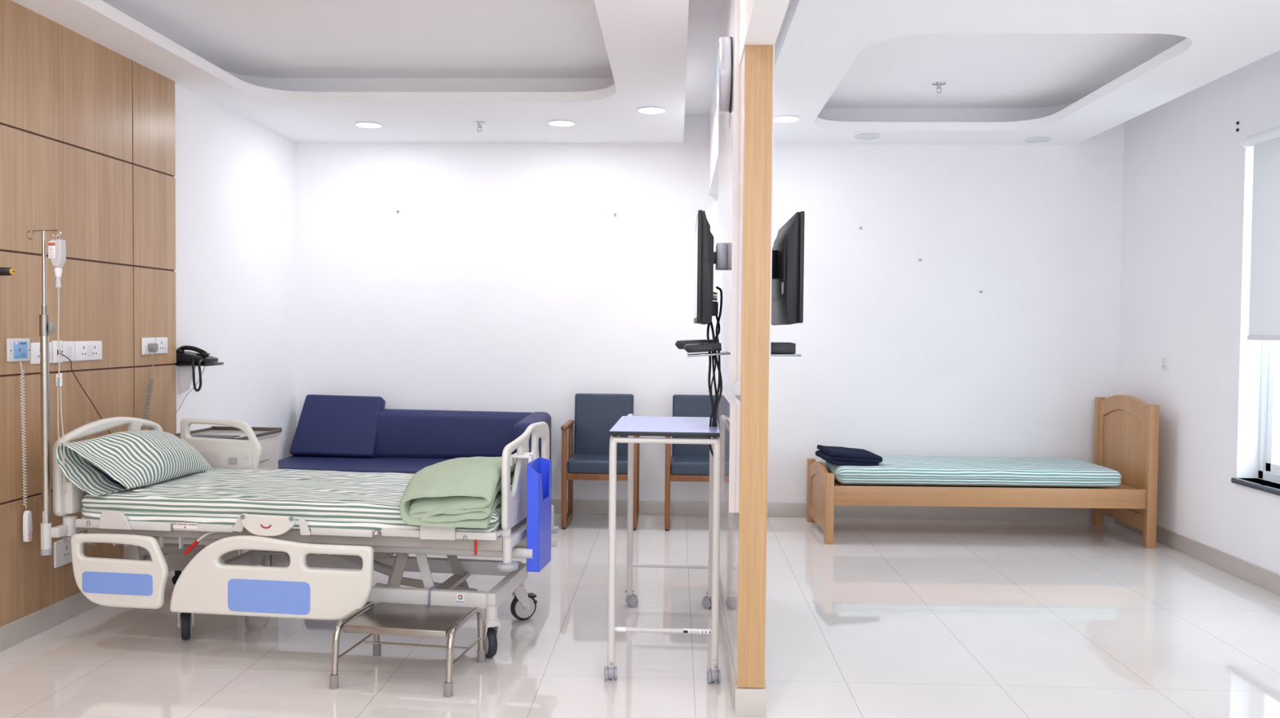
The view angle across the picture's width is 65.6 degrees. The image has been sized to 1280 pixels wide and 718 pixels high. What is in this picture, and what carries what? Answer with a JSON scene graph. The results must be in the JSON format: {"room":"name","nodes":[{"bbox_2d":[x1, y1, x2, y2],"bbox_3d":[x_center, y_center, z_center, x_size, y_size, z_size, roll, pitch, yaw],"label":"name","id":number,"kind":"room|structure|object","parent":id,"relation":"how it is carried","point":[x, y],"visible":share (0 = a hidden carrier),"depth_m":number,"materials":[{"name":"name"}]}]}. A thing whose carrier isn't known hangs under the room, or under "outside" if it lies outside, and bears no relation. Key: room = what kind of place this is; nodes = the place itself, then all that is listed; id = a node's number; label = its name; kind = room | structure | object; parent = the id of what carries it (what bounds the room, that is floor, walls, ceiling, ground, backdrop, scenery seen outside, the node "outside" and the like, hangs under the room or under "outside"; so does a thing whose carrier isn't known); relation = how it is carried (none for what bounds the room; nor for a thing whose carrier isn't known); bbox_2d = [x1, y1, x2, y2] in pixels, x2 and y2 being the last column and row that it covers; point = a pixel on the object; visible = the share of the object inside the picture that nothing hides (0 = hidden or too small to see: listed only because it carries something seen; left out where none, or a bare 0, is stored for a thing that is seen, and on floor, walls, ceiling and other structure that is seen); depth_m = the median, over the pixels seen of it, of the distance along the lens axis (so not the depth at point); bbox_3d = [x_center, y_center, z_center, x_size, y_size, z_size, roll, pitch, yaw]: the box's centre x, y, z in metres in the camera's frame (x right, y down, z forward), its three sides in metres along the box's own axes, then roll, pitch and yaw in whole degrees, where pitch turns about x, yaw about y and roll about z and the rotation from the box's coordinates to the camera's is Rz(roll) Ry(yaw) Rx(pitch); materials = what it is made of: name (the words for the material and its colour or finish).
{"room":"hospital room","nodes":[
{"label":"hospital room","id":0,"kind":"room"},
{"bbox_2d":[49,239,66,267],"bbox_3d":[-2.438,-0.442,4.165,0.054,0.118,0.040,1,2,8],"label":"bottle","id":1,"kind":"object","parent":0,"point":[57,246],"depth_m":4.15,"materials":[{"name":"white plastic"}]},
{"bbox_2d":[173,83,296,460],"bbox_3d":[-2.862,-0.211,2.692,0.200,2.970,9.580,1,2,2],"label":"wall","id":2,"kind":"structure","parent":0,"point":[235,176],"depth_m":6.45,"materials":[{"name":"paint"}]},
{"bbox_2d":[0,0,176,626],"bbox_3d":[-2.786,-0.126,1.773,0.020,2.655,7.745,1,2,2],"label":"panelling","id":3,"kind":"object","parent":2,"relation":"attached to","point":[87,130],"visible":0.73,"depth_m":4.67,"materials":[{"name":"brown wood"}]},
{"bbox_2d":[0,267,15,275],"bbox_3d":[-2.644,-0.364,4.126,0.088,0.040,0.040,1,2,2],"label":"wall lamp","id":4,"kind":"object","parent":3,"relation":"attached to","point":[3,271],"visible":1,"depth_m":4.11,"materials":[{"name":"black plastic"}]},
{"bbox_2d":[6,337,32,542],"bbox_3d":[-2.668,0.353,4.295,0.042,0.885,0.141,1,2,2],"label":"nurse call","id":5,"kind":"object","parent":3,"relation":"attached to","point":[17,349],"visible":1,"depth_m":4.30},
{"bbox_2d":[29,342,52,364],"bbox_3d":[-2.672,-0.026,4.438,0.015,0.095,0.148,1,2,2],"label":"wall socket","id":6,"kind":"object","parent":3,"relation":"attached to","point":[34,347],"visible":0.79,"depth_m":4.40,"materials":[{"name":"white plastic"}]},
{"bbox_2d":[53,533,84,568],"bbox_3d":[-2.674,0.896,4.659,0.015,0.120,0.220,1,2,2],"label":"wall socket","id":7,"kind":"object","parent":3,"relation":"attached to","point":[62,552],"visible":0.6,"depth_m":4.60,"materials":[{"name":"white plastic"}]},
{"bbox_2d":[62,341,75,361],"bbox_3d":[-2.665,-0.036,4.635,0.015,0.094,0.091,1,2,2],"label":"wall switch","id":8,"kind":"object","parent":3,"relation":"attached to","point":[68,347],"visible":1,"depth_m":4.63,"materials":[{"name":"white plastic"}]},
{"bbox_2d":[51,340,111,434],"bbox_3d":[-2.628,0.206,4.769,0.054,0.592,0.496,1,2,7],"label":"socket","id":9,"kind":"object","parent":3,"relation":"attached to","point":[55,344],"visible":0.73,"depth_m":4.55,"materials":[{"name":"white plastic"}]},
{"bbox_2d":[0,554,170,652],"bbox_3d":[-2.791,1.251,1.821,0.035,0.100,7.760,1,2,2],"label":"baseboard","id":10,"kind":"structure","parent":3,"relation":"attached to","point":[20,630],"depth_m":4.46,"materials":[{"name":"tile"}]},
{"bbox_2d":[74,341,102,361],"bbox_3d":[-2.660,-0.039,4.779,0.015,0.092,0.220,1,2,2],"label":"wall socket","id":11,"kind":"object","parent":3,"relation":"attached to","point":[84,350],"visible":1,"depth_m":4.78,"materials":[{"name":"white plastic"}]},
{"bbox_2d":[141,337,155,355],"bbox_3d":[-2.641,-0.070,5.338,0.011,0.091,0.125,1,2,2],"label":"wall socket","id":12,"kind":"object","parent":3,"relation":"attached to","point":[144,341],"visible":0.88,"depth_m":5.31,"materials":[{"name":"white plastic"}]},
{"bbox_2d":[140,343,158,430],"bbox_3d":[-2.620,0.152,5.298,0.038,0.470,0.157,1,2,2],"label":"plug","id":13,"kind":"object","parent":3,"relation":"attached to","point":[153,348],"visible":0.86,"depth_m":5.31,"materials":[{"name":"grey"}]},
{"bbox_2d":[155,337,167,354],"bbox_3d":[-2.634,-0.074,5.472,0.015,0.089,0.122,1,2,2],"label":"wall socket","id":14,"kind":"object","parent":3,"relation":"attached to","point":[162,342],"visible":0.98,"depth_m":5.47,"materials":[{"name":"white plastic"}]},
{"bbox_2d":[174,362,223,395],"bbox_3d":[-2.555,0.114,5.759,0.195,0.186,0.210,1,2,2],"label":"shelf","id":15,"kind":"object","parent":2,"relation":"attached to","point":[184,374],"visible":0.87,"depth_m":5.71,"materials":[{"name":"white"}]},
{"bbox_2d":[161,345,217,428],"bbox_3d":[-2.575,0.187,5.551,0.191,0.520,0.581,1,2,2],"label":"telephone","id":16,"kind":"object","parent":15,"relation":"on","point":[202,357],"visible":0.91,"depth_m":5.68,"materials":[{"name":"black plastic"}]},
{"bbox_2d":[11,0,688,143],"bbox_3d":[-1.301,-1.572,2.595,2.897,0.215,9.580,1,2,2],"label":"ceiling","id":17,"kind":"structure","parent":2,"relation":"attached to","point":[646,41],"depth_m":6.10,"materials":[{"name":"paint"}]},
{"bbox_2d":[355,121,382,128],"bbox_3d":[-1.839,-1.587,6.739,0.184,0.008,0.184,1,2,2],"label":"ceiling light","id":18,"kind":"object","parent":17,"relation":"attached to","point":[363,124],"visible":1,"depth_m":6.74,"materials":[{"name":"white plastic"}]},
{"bbox_2d":[355,123,381,127],"bbox_3d":[-1.839,-1.588,6.739,0.164,0.004,0.164,1,2,2],"label":"diffuser","id":19,"kind":"object","parent":18,"relation":"attached to","point":[362,125],"depth_m":6.74,"materials":[{"name":"white plastic"}]},
{"bbox_2d":[473,121,485,132],"bbox_3d":[-1.072,-1.550,6.642,0.084,0.062,0.084,1,2,2],"label":"sprinkler","id":20,"kind":"object","parent":17,"relation":"attached to","point":[479,123],"visible":1,"depth_m":6.63,"materials":[{"name":"silver metal"}]},
{"bbox_2d":[547,120,575,126],"bbox_3d":[-0.522,-1.571,6.621,0.184,0.008,0.184,1,2,2],"label":"ceiling light","id":21,"kind":"object","parent":17,"relation":"attached to","point":[556,122],"visible":1,"depth_m":6.62,"materials":[{"name":"white plastic"}]},
{"bbox_2d":[549,121,573,125],"bbox_3d":[-0.522,-1.572,6.621,0.164,0.004,0.164,1,2,2],"label":"diffuser","id":22,"kind":"object","parent":21,"relation":"attached to","point":[553,123],"depth_m":6.63,"materials":[{"name":"white plastic"}]},
{"bbox_2d":[0,513,1279,717],"bbox_3d":[0.270,1.353,2.722,6.690,0.100,9.780,1,2,2],"label":"floor","id":23,"kind":"structure","parent":0,"point":[891,618],"depth_m":4.38,"materials":[{"name":"tile"}]},
{"bbox_2d":[168,426,281,585],"bbox_3d":[-2.264,0.796,5.442,0.435,0.805,0.480,1,2,6],"label":"bedside cabinet","id":24,"kind":"object","parent":23,"relation":"on","point":[268,437],"visible":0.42,"depth_m":5.45,"materials":[{"name":"grey plastic"}]},
{"bbox_2d":[191,435,239,438],"bbox_3d":[-2.282,0.415,5.302,0.240,0.004,0.140,1,2,6],"label":"tray","id":25,"kind":"object","parent":24,"relation":"on","point":[195,436],"depth_m":5.31,"materials":[{"name":"white plastic"}]},
{"bbox_2d":[40,417,559,657],"bbox_3d":[-1.440,0.756,4.554,2.100,0.954,1.060,1,2,8],"label":"hospital bed","id":26,"kind":"object","parent":23,"relation":"on","point":[286,586],"visible":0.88,"depth_m":4.14,"materials":[{"name":"beige plastic"}]},
{"bbox_2d":[26,229,61,553],"bbox_3d":[-2.509,0.140,4.191,0.164,1.367,0.040,1,2,8],"label":"pole","id":27,"kind":"object","parent":26,"relation":"attached to","point":[46,327],"visible":1,"depth_m":4.18,"materials":[{"name":"silver metal"}]},
{"bbox_2d":[48,234,66,494],"bbox_3d":[-2.443,0.026,4.179,0.054,1.097,0.046,1,2,8],"label":"bottle","id":28,"kind":"object","parent":27,"relation":"hanging from","point":[56,247],"visible":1,"depth_m":4.17,"materials":[{"name":"white plastic"}]},
{"bbox_2d":[40,522,52,555],"bbox_3d":[-2.515,0.762,4.210,0.042,0.134,0.042,1,2,2],"label":"socket","id":29,"kind":"object","parent":26,"relation":"attached to","point":[46,529],"depth_m":4.19,"materials":[{"name":"grey plastic"}]},
{"bbox_2d":[62,515,77,536],"bbox_3d":[-2.461,0.721,4.292,0.056,0.080,0.056,1,2,8],"label":"socket","id":30,"kind":"object","parent":26,"relation":"attached to","point":[68,522],"depth_m":4.27,"materials":[{"name":"grey paint"}]},
{"bbox_2d":[80,467,511,533],"bbox_3d":[-1.431,0.634,4.562,1.850,0.123,0.932,1,2,8],"label":"mattress","id":31,"kind":"object","parent":26,"relation":"on","point":[338,500],"visible":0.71,"depth_m":4.22,"materials":[{"name":"white fabric"}]},
{"bbox_2d":[56,430,213,496],"bbox_3d":[-2.268,0.449,4.588,0.294,0.247,0.868,1,2,8],"label":"pillow","id":32,"kind":"object","parent":31,"relation":"on","point":[120,461],"visible":1,"depth_m":4.38,"materials":[{"name":"green fabric"}]},
{"bbox_2d":[399,456,515,528],"bbox_3d":[-0.740,0.543,4.181,0.388,0.238,0.511,1,2,8],"label":"blanket","id":33,"kind":"object","parent":31,"relation":"on","point":[458,492],"visible":0.91,"depth_m":3.96,"materials":[{"name":"green fabric"}]},
{"bbox_2d":[499,528,511,552],"bbox_3d":[-0.550,0.741,4.055,0.048,0.090,0.048,1,2,8],"label":"socket","id":34,"kind":"object","parent":26,"relation":"attached to","point":[504,533],"depth_m":4.03,"materials":[{"name":"grey paint"}]},
{"bbox_2d":[510,452,551,572],"bbox_3d":[-0.473,0.643,4.226,0.146,0.474,0.215,1,2,8],"label":"holder","id":35,"kind":"object","parent":26,"relation":"hanging from","point":[539,486],"visible":0.86,"depth_m":4.14,"materials":[{"name":"blue plastic"}]},
{"bbox_2d":[329,601,485,697],"bbox_3d":[-0.911,1.131,3.951,0.489,0.250,0.423,1,2,9],"label":"step stool","id":36,"kind":"object","parent":23,"relation":"on","point":[442,622],"visible":1,"depth_m":3.88,"materials":[{"name":"metal"}]},
{"bbox_2d":[278,408,551,473],"bbox_3d":[-1.623,0.770,7.005,1.912,0.778,0.830,1,2,2],"label":"sofa","id":37,"kind":"object","parent":23,"relation":"on","point":[408,441],"visible":0.34,"depth_m":7.20,"materials":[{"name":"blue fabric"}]},
{"bbox_2d":[289,394,385,457],"bbox_3d":[-2.217,0.497,7.298,0.633,0.460,0.267,1,2,5],"label":"sofa cushion","id":38,"kind":"object","parent":37,"relation":"on","point":[328,425],"visible":0.94,"depth_m":7.24,"materials":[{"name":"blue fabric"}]},
{"bbox_2d":[278,456,452,473],"bbox_3d":[-1.703,0.792,6.958,1.755,0.135,0.670,1,2,2],"label":"seat cushion","id":39,"kind":"object","parent":37,"relation":"on","point":[400,464],"depth_m":6.88,"materials":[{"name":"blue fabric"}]},
{"bbox_2d":[560,393,639,530],"bbox_3d":[-0.272,0.715,7.049,0.529,0.912,0.492,1,2,2],"label":"armchair","id":40,"kind":"object","parent":23,"relation":"on","point":[596,415],"visible":0.7,"depth_m":7.20,"materials":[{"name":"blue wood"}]},
{"bbox_2d":[604,413,720,683],"bbox_3d":[0.120,0.759,4.414,0.462,0.985,1.126,1,2,3],"label":"table","id":41,"kind":"object","parent":23,"relation":"on","point":[629,425],"visible":0.98,"depth_m":3.88,"materials":[{"name":"white metal"}]},
{"bbox_2d":[664,395,719,531],"bbox_3d":[0.440,0.722,7.023,0.529,0.912,0.492,1,2,2],"label":"armchair","id":42,"kind":"object","parent":23,"relation":"on","point":[689,462],"visible":0.43,"depth_m":7.15,"materials":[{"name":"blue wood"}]},
{"bbox_2d":[806,395,1159,548],"bbox_3d":[2.277,0.719,6.817,2.133,0.965,0.801,1,2,1],"label":"wooden bed","id":43,"kind":"object","parent":23,"relation":"on","point":[1126,428],"visible":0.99,"depth_m":6.45,"materials":[{"name":"brown wood"}]},
{"bbox_2d":[821,456,1121,487],"bbox_3d":[2.223,0.764,6.819,1.860,0.116,0.704,1,2,1],"label":"mattress","id":44,"kind":"object","parent":43,"relation":"on","point":[893,470],"visible":0.94,"depth_m":6.48,"materials":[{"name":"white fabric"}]},
{"bbox_2d":[815,444,882,466],"bbox_3d":[1.422,0.659,6.786,0.371,0.107,0.408,0,2,-3],"label":"blanket","id":45,"kind":"object","parent":44,"relation":"on","point":[836,455],"visible":1,"depth_m":6.59,"materials":[{"name":"blue fabric"}]},
{"bbox_2d":[102,0,1186,114],"bbox_3d":[0.299,-1.715,2.632,6.690,0.100,9.780,1,2,2],"label":"ceiling","id":46,"kind":"structure","parent":0,"point":[260,38],"depth_m":5.64,"materials":[{"name":"paint"}]},
{"bbox_2d":[932,81,946,93],"bbox_3d":[1.906,-1.728,6.337,0.084,0.062,0.084,1,2,2],"label":"sprinkler","id":47,"kind":"object","parent":46,"relation":"attached to","point":[939,84],"visible":1,"depth_m":6.33,"materials":[{"name":"silver metal"}]},
{"bbox_2d":[636,106,666,114],"bbox_3d":[0.073,-1.553,6.204,0.184,0.008,0.184,1,2,2],"label":"ceiling light","id":48,"kind":"object","parent":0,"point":[650,110],"visible":1,"depth_m":6.21,"materials":[{"name":"white plastic"}]},
{"bbox_2d":[638,107,664,113],"bbox_3d":[0.073,-1.554,6.204,0.164,0.004,0.164,1,2,2],"label":"diffuser","id":49,"kind":"object","parent":48,"relation":"attached to","point":[644,110],"depth_m":6.21,"materials":[{"name":"white plastic"}]},
{"bbox_2d":[675,339,712,349],"bbox_3d":[0.239,-0.065,4.284,0.175,0.043,0.201,1,2,2],"label":"box","id":50,"kind":"object","parent":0,"point":[680,344],"visible":0.6,"depth_m":4.19,"materials":[{"name":"black plastic"}]},
{"bbox_2d":[296,114,1124,503],"bbox_3d":[0.460,-0.319,7.437,6.490,2.970,0.150,1,2,2],"label":"wall","id":51,"kind":"structure","parent":0,"point":[504,277],"depth_m":7.36,"materials":[{"name":"paint"}]},
{"bbox_2d":[551,499,1114,522],"bbox_3d":[0.443,1.115,7.398,6.090,0.105,0.012,1,2,2],"label":"baseboard","id":52,"kind":"structure","parent":51,"relation":"attached to","point":[580,506],"depth_m":7.34,"materials":[{"name":"tile"}]},
{"bbox_2d":[773,0,1279,144],"bbox_3d":[1.798,-1.539,2.482,2.390,0.215,9.580,1,2,2],"label":"ceiling","id":53,"kind":"structure","parent":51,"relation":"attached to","point":[820,40],"depth_m":4.90,"materials":[{"name":"paint"}]},
{"bbox_2d":[718,47,745,684],"bbox_3d":[0.441,0.062,4.441,0.096,2.384,1.818,1,2,2],"label":"wall partition","id":54,"kind":"structure","parent":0,"point":[729,522],"depth_m":3.77,"materials":[{"name":"white paint"}]},
{"bbox_2d":[687,351,728,357],"bbox_3d":[0.275,-0.020,4.079,0.161,0.019,0.270,1,2,2],"label":"shelf","id":55,"kind":"object","parent":54,"relation":"attached to","point":[698,354],"visible":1,"depth_m":3.95,"materials":[{"name":"clear glass"}]},
{"bbox_2d":[684,342,721,352],"bbox_3d":[0.253,-0.048,4.053,0.149,0.042,0.201,1,2,2],"label":"box","id":56,"kind":"object","parent":55,"relation":"on","point":[705,347],"visible":0.96,"depth_m":3.95,"materials":[{"name":"black plastic"}]},
{"bbox_2d":[713,242,727,270],"bbox_3d":[0.330,-0.433,4.210,0.069,0.105,0.160,1,2,2],"label":"bracket","id":57,"kind":"object","parent":54,"relation":"attached to","point":[720,256],"visible":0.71,"depth_m":4.13,"materials":[{"name":"silver metal"}]},
{"bbox_2d":[693,209,713,324],"bbox_3d":[0.266,-0.365,4.194,0.062,0.436,0.760,1,2,2],"label":"television","id":58,"kind":"object","parent":57,"relation":"attached to","point":[704,238],"visible":1,"depth_m":3.84,"materials":[{"name":"black plastic"}]},
{"bbox_2d":[706,286,722,457],"bbox_3d":[0.310,0.101,4.106,0.072,0.805,0.095,1,2,19],"label":"cable bundle","id":59,"kind":"object","parent":58,"relation":"hanging from","point":[713,422],"visible":0.72,"depth_m":4.08,"materials":[{"name":"black plastic"}]},
{"bbox_2d":[716,36,733,113],"bbox_3d":[0.337,-1.140,3.989,0.064,0.295,0.295,1,2,2],"label":"wall clock","id":60,"kind":"object","parent":54,"relation":"attached to","point":[725,53],"visible":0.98,"depth_m":3.87,"materials":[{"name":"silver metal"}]},
{"bbox_2d":[715,0,740,382],"bbox_3d":[0.391,-0.826,4.467,0.024,1.785,1.400,1,2,2],"label":"trim","id":61,"kind":"structure","parent":54,"relation":"attached to","point":[728,123],"depth_m":3.92,"materials":[{"name":"white paint"}]},
{"bbox_2d":[720,391,736,512],"bbox_3d":[0.369,0.369,4.212,0.024,0.418,0.820,1,2,2],"label":"trim","id":62,"kind":"structure","parent":54,"relation":"attached to","point":[727,406],"depth_m":3.89,"materials":[{"name":"white laminate"}]},
{"bbox_2d":[719,583,766,717],"bbox_3d":[0.429,1.203,4.466,0.120,0.100,1.836,1,2,2],"label":"baseboard","id":63,"kind":"structure","parent":54,"relation":"attached to","point":[746,702],"depth_m":3.55,"materials":[{"name":"tile"}]},
{"bbox_2d":[708,0,790,194],"bbox_3d":[0.387,-1.369,2.539,0.107,0.586,9.580,1,2,2],"label":"trim","id":64,"kind":"structure","parent":54,"relation":"attached to","point":[761,21],"depth_m":3.41,"materials":[{"name":"paint"}]},
{"bbox_2d":[737,44,773,688],"bbox_3d":[0.407,0.036,3.526,0.098,2.280,0.012,1,2,2],"label":"trim","id":65,"kind":"structure","parent":54,"relation":"attached to","point":[758,59],"depth_m":3.52,"materials":[{"name":"brown wood"}]},
{"bbox_2d":[768,45,774,359],"bbox_3d":[0.484,-0.856,3.933,0.008,1.690,0.858,1,2,2],"label":"trim","id":66,"kind":"structure","parent":54,"relation":"attached to","point":[773,86],"depth_m":3.51,"materials":[{"name":"white laminate"}]},
{"bbox_2d":[771,249,777,279],"bbox_3d":[0.533,-0.399,4.203,0.079,0.120,0.100,1,2,2],"label":"bracket","id":67,"kind":"object","parent":54,"relation":"attached to","point":[774,251],"visible":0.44,"depth_m":4.15,"materials":[{"name":"black metal"}]},
{"bbox_2d":[771,211,804,325],"bbox_3d":[0.608,-0.362,4.202,0.074,0.436,0.760,1,2,2],"label":"television","id":68,"kind":"object","parent":67,"relation":"attached to","point":[787,289],"visible":0.93,"depth_m":3.86,"materials":[{"name":"black plastic"}]},
{"bbox_2d":[770,353,800,356],"bbox_3d":[0.561,-0.019,4.053,0.154,0.008,0.300,1,2,2],"label":"shelf","id":69,"kind":"object","parent":54,"relation":"attached to","point":[771,354],"visible":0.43,"depth_m":3.90,"materials":[{"name":"clear glass"}]},
{"bbox_2d":[770,342,795,354],"bbox_3d":[0.551,-0.046,4.042,0.141,0.044,0.201,1,2,2],"label":"box","id":70,"kind":"object","parent":69,"relation":"on","point":[784,348],"visible":0.71,"depth_m":3.94,"materials":[{"name":"black plastic"}]},
{"bbox_2d":[773,115,799,122],"bbox_3d":[0.941,-1.551,6.417,0.184,0.008,0.184,1,2,2],"label":"ceiling light","id":71,"kind":"object","parent":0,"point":[780,118],"visible":0.88,"depth_m":6.41,"materials":[{"name":"white plastic"}]},
{"bbox_2d":[853,133,880,139],"bbox_3d":[1.597,-1.562,6.974,0.184,0.008,0.184,1,2,2],"label":"ceiling light","id":72,"kind":"object","parent":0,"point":[863,136],"visible":1,"depth_m":6.97,"materials":[{"name":"white plastic"}]},
{"bbox_2d":[855,134,879,138],"bbox_3d":[1.597,-1.563,6.974,0.164,0.004,0.164,1,2,2],"label":"diffuser","id":73,"kind":"object","parent":72,"relation":"attached to","point":[859,136],"depth_m":6.97,"materials":[{"name":"white"}]},
{"bbox_2d":[1023,137,1051,142],"bbox_3d":[2.815,-1.552,7.039,0.184,0.008,0.184,1,2,2],"label":"ceiling light","id":74,"kind":"object","parent":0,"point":[1037,140],"visible":1,"depth_m":7.03,"materials":[{"name":"white plastic"}]},
{"bbox_2d":[1025,137,1049,142],"bbox_3d":[2.815,-1.553,7.039,0.164,0.004,0.164,1,2,2],"label":"diffuser","id":75,"kind":"object","parent":74,"relation":"attached to","point":[1031,140],"depth_m":7.03,"materials":[{"name":"white plastic"}]},
{"bbox_2d":[1117,49,1279,575],"bbox_3d":[3.424,-0.145,2.463,0.200,2.970,9.580,1,2,2],"label":"wall","id":76,"kind":"structure","parent":0,"point":[1188,172],"depth_m":6.12,"materials":[{"name":"paint"}]},
{"bbox_2d":[1161,355,1168,369],"bbox_3d":[3.464,0.024,6.561,0.015,0.094,0.090,1,2,2],"label":"light switch","id":77,"kind":"object","parent":76,"relation":"attached to","point":[1165,359],"visible":1,"depth_m":6.54,"materials":[{"name":"white plastic"}]},
{"bbox_2d":[1114,519,1279,595],"bbox_3d":[3.304,1.286,2.503,0.012,0.105,9.568,1,2,2],"label":"baseboard","id":78,"kind":"structure","parent":76,"relation":"attached to","point":[1263,578],"depth_m":5.88,"materials":[{"name":"tile"}]},
{"bbox_2d":[1231,477,1279,496],"bbox_3d":[3.447,0.728,4.757,0.147,0.030,1.955,1,2,2],"label":"window sill","id":79,"kind":"structure","parent":76,"relation":"attached to","point":[1244,482],"depth_m":5.52,"materials":[{"name":"stone"}]},
{"bbox_2d":[1240,125,1279,340],"bbox_3d":[3.361,-0.652,4.694,0.072,1.141,1.762,1,2,2],"label":"roller blind","id":80,"kind":"object","parent":76,"relation":"attached to","point":[1264,277],"visible":1,"depth_m":5.40,"materials":[{"name":"white fabric"}]},
{"bbox_2d":[1257,340,1279,484],"bbox_3d":[3.552,-0.225,4.728,0.050,1.880,1.920,1,2,2],"label":"window","id":81,"kind":"structure","parent":76,"relation":"in","point":[1268,470],"depth_m":5.63,"materials":[{"name":"white glass"}]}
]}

